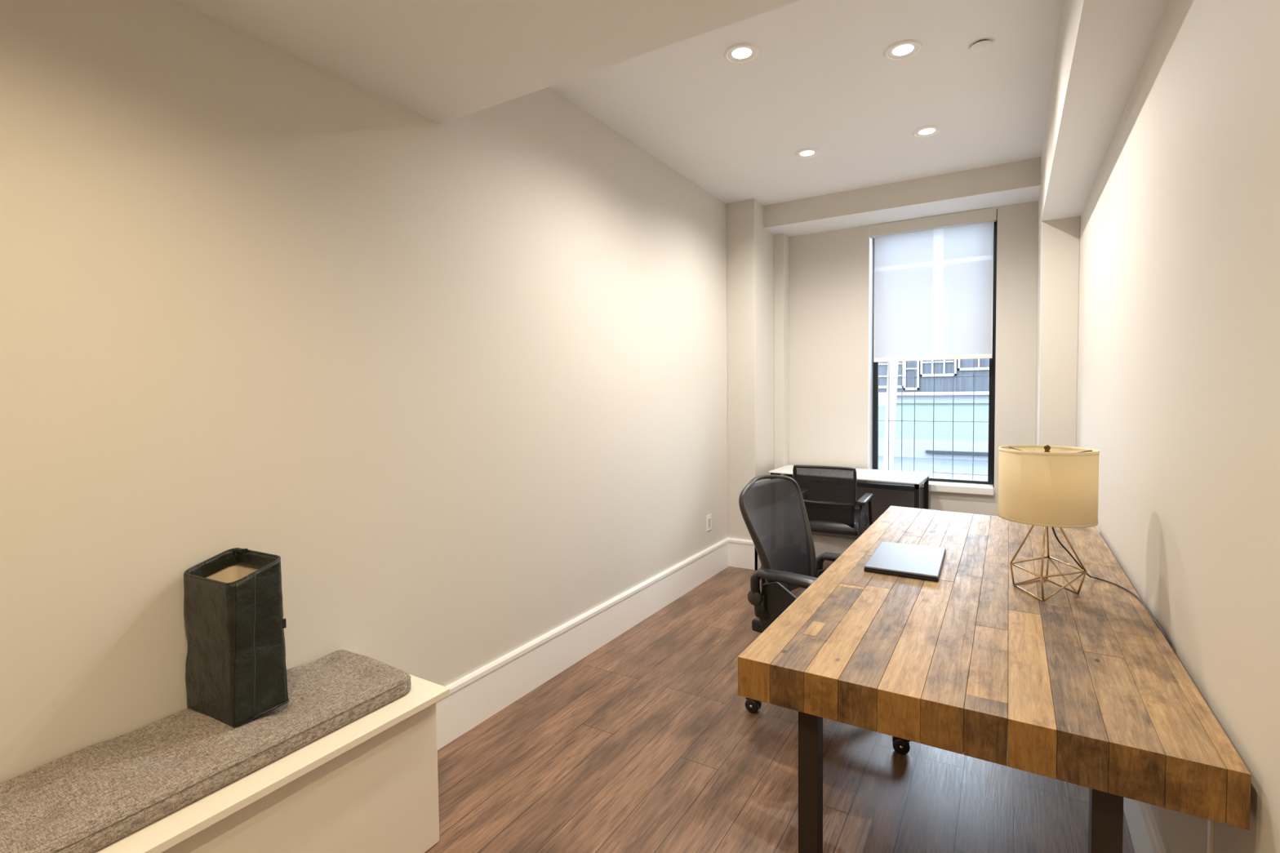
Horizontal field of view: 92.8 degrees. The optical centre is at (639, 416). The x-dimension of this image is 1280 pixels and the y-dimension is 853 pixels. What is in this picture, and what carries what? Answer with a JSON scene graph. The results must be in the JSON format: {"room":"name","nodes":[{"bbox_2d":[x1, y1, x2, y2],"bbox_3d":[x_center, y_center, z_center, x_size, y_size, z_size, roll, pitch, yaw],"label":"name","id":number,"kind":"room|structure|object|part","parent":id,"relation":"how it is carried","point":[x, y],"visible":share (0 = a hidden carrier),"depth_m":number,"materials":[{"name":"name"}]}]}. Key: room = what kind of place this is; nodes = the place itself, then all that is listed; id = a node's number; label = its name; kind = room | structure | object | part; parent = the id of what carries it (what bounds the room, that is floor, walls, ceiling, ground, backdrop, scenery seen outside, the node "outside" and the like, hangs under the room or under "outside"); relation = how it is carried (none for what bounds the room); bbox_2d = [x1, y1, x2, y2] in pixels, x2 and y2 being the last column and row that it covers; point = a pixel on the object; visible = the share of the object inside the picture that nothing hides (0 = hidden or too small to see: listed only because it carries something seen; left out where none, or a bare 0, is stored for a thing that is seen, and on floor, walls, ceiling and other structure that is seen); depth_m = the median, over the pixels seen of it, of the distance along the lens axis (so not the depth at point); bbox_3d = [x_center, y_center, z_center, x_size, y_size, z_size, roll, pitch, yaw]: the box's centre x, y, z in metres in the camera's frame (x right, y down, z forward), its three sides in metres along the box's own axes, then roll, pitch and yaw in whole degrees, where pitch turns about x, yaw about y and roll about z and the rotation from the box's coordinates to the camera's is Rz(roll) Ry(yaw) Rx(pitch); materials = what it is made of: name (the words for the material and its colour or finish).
{"room":"home office","nodes":[
{"label":"home office","id":0,"kind":"room"},
{"bbox_2d":[0,0,728,783],"bbox_3d":[-1.105,-0.155,1.929,0.120,2.923,8.366,1,3,31],"label":"wall","id":1,"kind":"structure","parent":0,"point":[464,378],"depth_m":1.92,"materials":[{"name":"white paint"}]},
{"bbox_2d":[435,537,728,750],"bbox_3d":[-0.126,1.128,3.441,0.020,0.222,3.204,1,3,31],"label":"baseboard","id":2,"kind":"structure","parent":1,"relation":"attached to","point":[473,699],"depth_m":2.99,"materials":[{"name":"white paint"}]},
{"bbox_2d":[706,514,711,531],"bbox_3d":[0.509,0.783,4.494,0.009,0.116,0.080,1,3,31],"label":"wall outlet","id":3,"kind":"object","parent":1,"relation":"attached to","point":[708,521],"visible":1,"depth_m":4.48,"materials":[{"name":"white paint"}]},
{"bbox_2d":[175,0,799,124],"bbox_3d":[-1.020,-1.280,-0.227,2.234,0.510,4.655,1,3,31],"label":"ceiling","id":4,"kind":"structure","parent":0,"point":[442,61],"depth_m":1.77,"materials":[{"name":"white paint"}]},
{"bbox_2d":[726,198,789,540],"bbox_3d":[0.964,-0.293,4.931,0.311,2.923,0.582,1,3,31],"label":"wall","id":5,"kind":"structure","parent":0,"point":[757,299],"depth_m":4.74,"materials":[{"name":"white paint"}]},
{"bbox_2d":[728,537,760,570],"bbox_3d":[0.916,1.059,4.927,0.232,0.222,0.461,1,3,31],"label":"baseboard","id":6,"kind":"object","parent":5,"relation":"attached to","point":[743,553],"visible":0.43,"depth_m":4.73,"materials":[{"name":"white paint"}]},
{"bbox_2d":[425,557,1135,852],"bbox_3d":[-0.122,1.346,1.314,2.434,0.050,8.216,1,3,31],"label":"floor","id":7,"kind":"structure","parent":0,"point":[648,742],"depth_m":2.17,"materials":[{"name":"brown wood"}]},
{"bbox_2d":[94,674,449,852],"bbox_3d":[-1.507,1.119,0.749,0.440,0.478,2.875,1,3,31],"label":"storage bench","id":8,"kind":"object","parent":7,"relation":"on","point":[370,784],"visible":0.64,"depth_m":1.58,"materials":[{"name":"beige paint"}]},
{"bbox_2d":[0,649,411,852],"bbox_3d":[-1.526,0.842,0.778,0.364,0.072,2.694,1,3,31],"label":"bench cushion","id":9,"kind":"object","parent":8,"relation":"on","point":[89,799],"visible":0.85,"depth_m":1.39,"materials":[{"name":"beige fabric"}]},
{"bbox_2d":[183,547,288,727],"bbox_3d":[-1.076,0.569,1.621,0.240,0.400,0.144,1,3,28],"label":"vase","id":10,"kind":"object","parent":9,"relation":"on","point":[236,669],"visible":1,"depth_m":1.57,"materials":[{"name":"black"}]},
{"bbox_3d":[-0.993,0.585,1.531,0.008,0.364,0.058,1,3,28],"label":"strap panel","id":11,"kind":"part","parent":10,"relation":"part of","materials":[{"name":"green leather"}]},
{"bbox_2d":[738,474,910,755],"bbox_3d":[0.786,0.766,2.524,0.691,0.996,0.695,1,3,41],"label":"chair","id":12,"kind":"object","parent":7,"relation":"on","point":[773,511],"visible":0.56,"depth_m":2.63,"materials":[{"name":"grey plastic"}]},
{"bbox_2d":[745,697,759,703],"bbox_3d":[0.483,1.197,2.616,0.066,0.055,0.046,1,3,41],"label":"hood","id":13,"kind":"object","parent":12,"relation":"attached to","point":[748,700],"depth_m":2.60,"materials":[{"name":"black plastic"}]},
{"bbox_3d":[0.458,0.722,2.429,0.062,0.062,0.028,1,3,41],"label":"arm knob","id":14,"kind":"part","parent":12,"relation":"part of","materials":[{"name":"grey plastic"}]},
{"bbox_3d":[0.592,0.750,2.447,0.307,0.277,0.072,-1,2,-5],"label":"arm post","id":15,"kind":"part","parent":12,"relation":"part of","materials":[{"name":"black plastic"}]},
{"bbox_3d":[0.609,0.539,2.674,0.204,0.550,0.515,1,3,41],"label":"frame","id":16,"kind":"part","parent":12,"relation":"part of","materials":[{"name":"grey plastic"}]},
{"bbox_3d":[0.800,0.845,2.521,0.468,0.090,0.528,1,3,41],"label":"seat frame","id":17,"kind":"part","parent":12,"relation":"part of","materials":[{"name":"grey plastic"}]},
{"bbox_3d":[0.842,0.764,2.733,0.075,0.221,0.307,-1,2,-2],"label":"arm post","id":18,"kind":"part","parent":12,"relation":"part of","materials":[{"name":"black plastic"}]},
{"bbox_2d":[892,736,910,742],"bbox_3d":[0.991,1.204,2.308,0.068,0.056,0.042,0,2,14],"label":"hood","id":19,"kind":"object","parent":12,"relation":"attached to","point":[894,739],"depth_m":2.29,"materials":[{"name":"black plastic"}]},
{"bbox_2d":[790,465,873,592],"bbox_3d":[1.300,0.752,4.120,0.490,0.892,0.575,1,3,29],"label":"chair","id":20,"kind":"object","parent":7,"relation":"on","point":[828,493],"visible":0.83,"depth_m":3.92,"materials":[{"name":"black fabric"}]},
{"bbox_3d":[1.186,0.445,3.912,0.397,0.260,0.088,1,3,29],"label":"frame","id":21,"kind":"part","parent":20,"relation":"part of","materials":[{"name":"black plastic"}]},
{"bbox_3d":[1.210,0.626,3.956,0.359,0.159,0.061,1,3,29],"label":"panel","id":22,"kind":"part","parent":20,"relation":"part of","materials":[{"name":"black fabric"}]},
{"bbox_3d":[1.311,0.707,4.139,0.414,0.081,0.454,1,3,29],"label":"seat","id":23,"kind":"part","parent":20,"relation":"part of","materials":[{"name":"black leather"}]},
{"bbox_3d":[1.387,0.875,3.831,0.028,0.668,0.147,1,2,27],"label":"leg","id":24,"kind":"part","parent":20,"relation":"part of","materials":[{"name":"black metal"}]},
{"bbox_3d":[1.474,0.674,4.019,0.041,0.200,0.430,1,3,29],"label":"rail","id":25,"kind":"part","parent":20,"relation":"part of","materials":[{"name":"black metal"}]},
{"bbox_3d":[1.588,0.859,4.191,0.027,0.668,0.177,1,3,31],"label":"leg","id":26,"kind":"part","parent":20,"relation":"part of","materials":[{"name":"black metal"}]},
{"bbox_2d":[768,464,932,539],"bbox_3d":[1.547,0.799,4.563,1.093,0.757,0.610,1,3,31],"label":"desk","id":27,"kind":"object","parent":7,"relation":"on","point":[885,495],"visible":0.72,"depth_m":4.58,"materials":[{"name":"white laminate"}]},
{"bbox_3d":[1.682,0.741,4.791,1.001,0.452,0.008,1,3,31],"label":"modesty panel","id":28,"kind":"part","parent":27,"relation":"part of","materials":[{"name":"grey"}]},
{"bbox_3d":[1.845,0.820,4.067,0.030,0.746,0.030,1,3,31],"label":"leg","id":29,"kind":"part","parent":27,"relation":"part of","materials":[{"name":"black metal"}]},
{"bbox_3d":[2.125,0.799,4.529,0.030,0.746,0.030,1,3,31],"label":"leg","id":30,"kind":"part","parent":27,"relation":"part of","materials":[{"name":"black metal"}]},
{"bbox_2d":[737,506,1251,852],"bbox_3d":[1.148,0.897,2.107,0.861,0.760,2.129,1,3,31],"label":"wooden table","id":31,"kind":"object","parent":7,"relation":"on","point":[1086,689],"visible":0.87,"depth_m":1.36,"materials":[{"name":"brown wood"}]},
{"bbox_3d":[0.391,0.978,1.396,0.045,0.669,0.045,1,3,31],"label":"leg","id":32,"kind":"part","parent":31,"relation":"part of","materials":[{"name":"grey metal"}]},
{"bbox_2d":[863,542,946,582],"bbox_3d":[0.951,0.506,2.168,0.236,0.018,0.408,1,3,31],"label":"laptop","id":33,"kind":"object","parent":31,"relation":"on","point":[904,560],"visible":1,"depth_m":2.11,"materials":[{"name":"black metal"}]},
{"bbox_2d":[997,444,1172,648],"bbox_3d":[1.243,0.354,1.756,0.368,0.532,0.526,1,3,31],"label":"table lamp","id":34,"kind":"object","parent":31,"relation":"on","point":[1047,486],"visible":0.96,"depth_m":1.74,"materials":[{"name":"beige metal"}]},
{"bbox_3d":[1.222,0.203,1.832,0.249,0.210,0.249,1,3,31],"label":"lamp shade","id":35,"kind":"part","parent":34,"relation":"part of","materials":[{"name":"beige fabric"}]},
{"bbox_3d":[1.296,0.445,1.728,0.245,0.351,0.526,1,3,31],"label":"power cord","id":36,"kind":"part","parent":34,"relation":"part of","materials":[{"name":"black plastic"}]},
{"bbox_3d":[0.849,0.984,1.119,0.045,0.669,0.045,1,3,31],"label":"leg","id":37,"kind":"part","parent":31,"relation":"part of","materials":[{"name":"grey metal"}]},
{"bbox_2d":[548,0,1062,205],"bbox_3d":[1.052,-1.639,3.191,2.234,0.100,3.361,1,3,31],"label":"ceiling","id":38,"kind":"structure","parent":0,"point":[821,77],"depth_m":3.00,"materials":[{"name":"white paint"}]},
{"bbox_2d":[724,42,759,63],"bbox_3d":[0.436,-1.556,2.615,0.150,0.012,0.150,1,3,31],"label":"recessed light","id":39,"kind":"object","parent":38,"relation":"in","point":[739,53],"visible":1,"depth_m":2.61,"materials":[{"name":"white paint"}]},
{"bbox_2d":[794,147,819,158],"bbox_3d":[1.020,-1.605,3.721,0.150,0.012,0.150,1,3,31],"label":"recessed light","id":40,"kind":"object","parent":38,"relation":"in","point":[807,153],"visible":1,"depth_m":3.72,"materials":[{"name":"white paint"}]},
{"bbox_2d":[763,156,1041,236],"bbox_3d":[1.841,-1.560,4.462,1.814,0.173,0.378,1,3,31],"label":"beam","id":41,"kind":"structure","parent":38,"relation":"attached to","point":[1017,182],"depth_m":4.28,"materials":[{"name":"white paint"}]},
{"bbox_2d":[884,39,922,60],"bbox_3d":[1.122,-1.563,2.603,0.150,0.012,0.150,1,3,31],"label":"recessed light","id":42,"kind":"object","parent":38,"relation":"in","point":[904,49],"visible":1,"depth_m":2.60,"materials":[{"name":"white paint"}]},
{"bbox_2d":[911,124,942,137],"bbox_3d":[1.611,-1.600,3.426,0.150,0.012,0.150,1,3,31],"label":"recessed light","id":43,"kind":"object","parent":38,"relation":"in","point":[932,130],"visible":1,"depth_m":3.42,"materials":[{"name":"white paint"}]},
{"bbox_2d":[969,39,992,52],"bbox_3d":[1.437,-1.565,2.569,0.085,0.011,0.085,1,3,31],"label":"cap","id":44,"kind":"object","parent":38,"relation":"attached to","point":[981,45],"visible":1,"depth_m":2.56,"materials":[{"name":"white paint"}]},
{"bbox_2d":[788,200,1038,528],"bbox_3d":[1.994,-0.298,4.776,2.234,2.923,0.220,1,3,31],"label":"wall","id":45,"kind":"structure","parent":0,"point":[828,270],"depth_m":4.82,"materials":[{"name":"white paint"}]},
{"bbox_2d":[812,534,856,557],"bbox_3d":[1.997,1.057,4.695,1.731,0.222,0.020,1,3,31],"label":"baseboard","id":46,"kind":"structure","parent":45,"relation":"attached to","point":[822,544],"depth_m":4.96,"materials":[{"name":"white paint"}]},
{"bbox_2d":[866,206,997,495],"bbox_3d":[2.198,-0.464,4.619,0.859,2.038,0.245,1,3,31],"label":"window","id":47,"kind":"structure","parent":45,"relation":"in","point":[937,485],"depth_m":4.61,"materials":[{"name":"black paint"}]},
{"bbox_3d":[2.209,0.527,4.657,0.859,0.055,0.245,1,3,31],"label":"sill","id":48,"kind":"part","parent":47,"relation":"part of","materials":[{"name":"white paint"}]},
{"bbox_2d":[869,207,996,362],"bbox_3d":[2.161,-0.948,4.547,0.851,1.056,0.068,1,3,31],"label":"roller blind","id":49,"kind":"object","parent":47,"relation":"attached to","point":[934,275],"visible":0.93,"depth_m":4.52,"materials":[{"name":"white fabric"}]},
{"bbox_2d":[878,359,989,479],"bbox_3d":[2.274,-0.488,4.743,0.859,1.980,0.006,1,3,31],"label":"window grille","id":50,"kind":"object","parent":47,"relation":"attached to","point":[953,376],"visible":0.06,"depth_m":4.76,"materials":[{"name":"grey metal"}]},
{"bbox_2d":[1035,216,1079,447],"bbox_3d":[2.670,-0.272,3.920,0.190,2.923,0.546,1,3,31],"label":"wall","id":51,"kind":"structure","parent":0,"point":[1059,240],"depth_m":3.68,"materials":[{"name":"white paint"}]},
{"bbox_2d":[1075,0,1279,852],"bbox_3d":[0.909,-0.129,0.711,0.120,2.923,8.366,1,3,31],"label":"wall","id":52,"kind":"structure","parent":0,"point":[1178,397],"depth_m":1.30,"materials":[{"name":"white paint"}]},
{"bbox_2d":[1037,0,1168,239],"bbox_3d":[1.929,-1.359,2.673,0.192,0.438,3.361,1,3,31],"label":"beam","id":53,"kind":"structure","parent":52,"relation":"attached to","point":[1103,46],"depth_m":2.14,"materials":[{"name":"white paint"}]},
{"bbox_2d":[1123,797,1171,852],"bbox_3d":[0.681,1.221,0.503,0.024,0.247,7.470,1,3,31],"label":"baseboard","id":54,"kind":"structure","parent":52,"relation":"attached to","point":[1148,835],"depth_m":1.66,"materials":[{"name":"white paint"}]},
{"bbox_2d":[1206,819,1214,852],"bbox_3d":[1.111,0.869,1.188,0.006,0.393,0.018,1,3,31],"label":"cable cover","id":55,"kind":"object","parent":52,"relation":"attached to","point":[1211,824],"visible":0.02,"depth_m":1.18,"materials":[{"name":"beige paint"}]},
{"label":"outside","id":56,"kind":"structure","parent":0,"visible":0},
{"bbox_2d":[878,456,987,480],"bbox_3d":[3.430,0.701,6.651,11.000,0.150,4.334,1,3,31],"label":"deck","id":57,"kind":"object","parent":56,"point":[923,464],"visible":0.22,"depth_m":7.27,"materials":[{"name":"white"}]},
{"bbox_2d":[882,361,897,470],"bbox_3d":[2.395,-0.603,5.776,0.214,2.558,0.090,1,3,31],"label":"pole","id":58,"kind":"object","parent":57,"relation":"on","point":[893,371],"visible":0.26,"depth_m":5.78,"materials":[{"name":"grey metal"}]},
{"bbox_2d":[878,358,989,460],"bbox_3d":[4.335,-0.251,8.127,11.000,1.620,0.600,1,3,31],"label":"building","id":59,"kind":"structure","parent":57,"relation":"on","point":[944,386],"depth_m":8.13,"materials":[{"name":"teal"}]}
]}

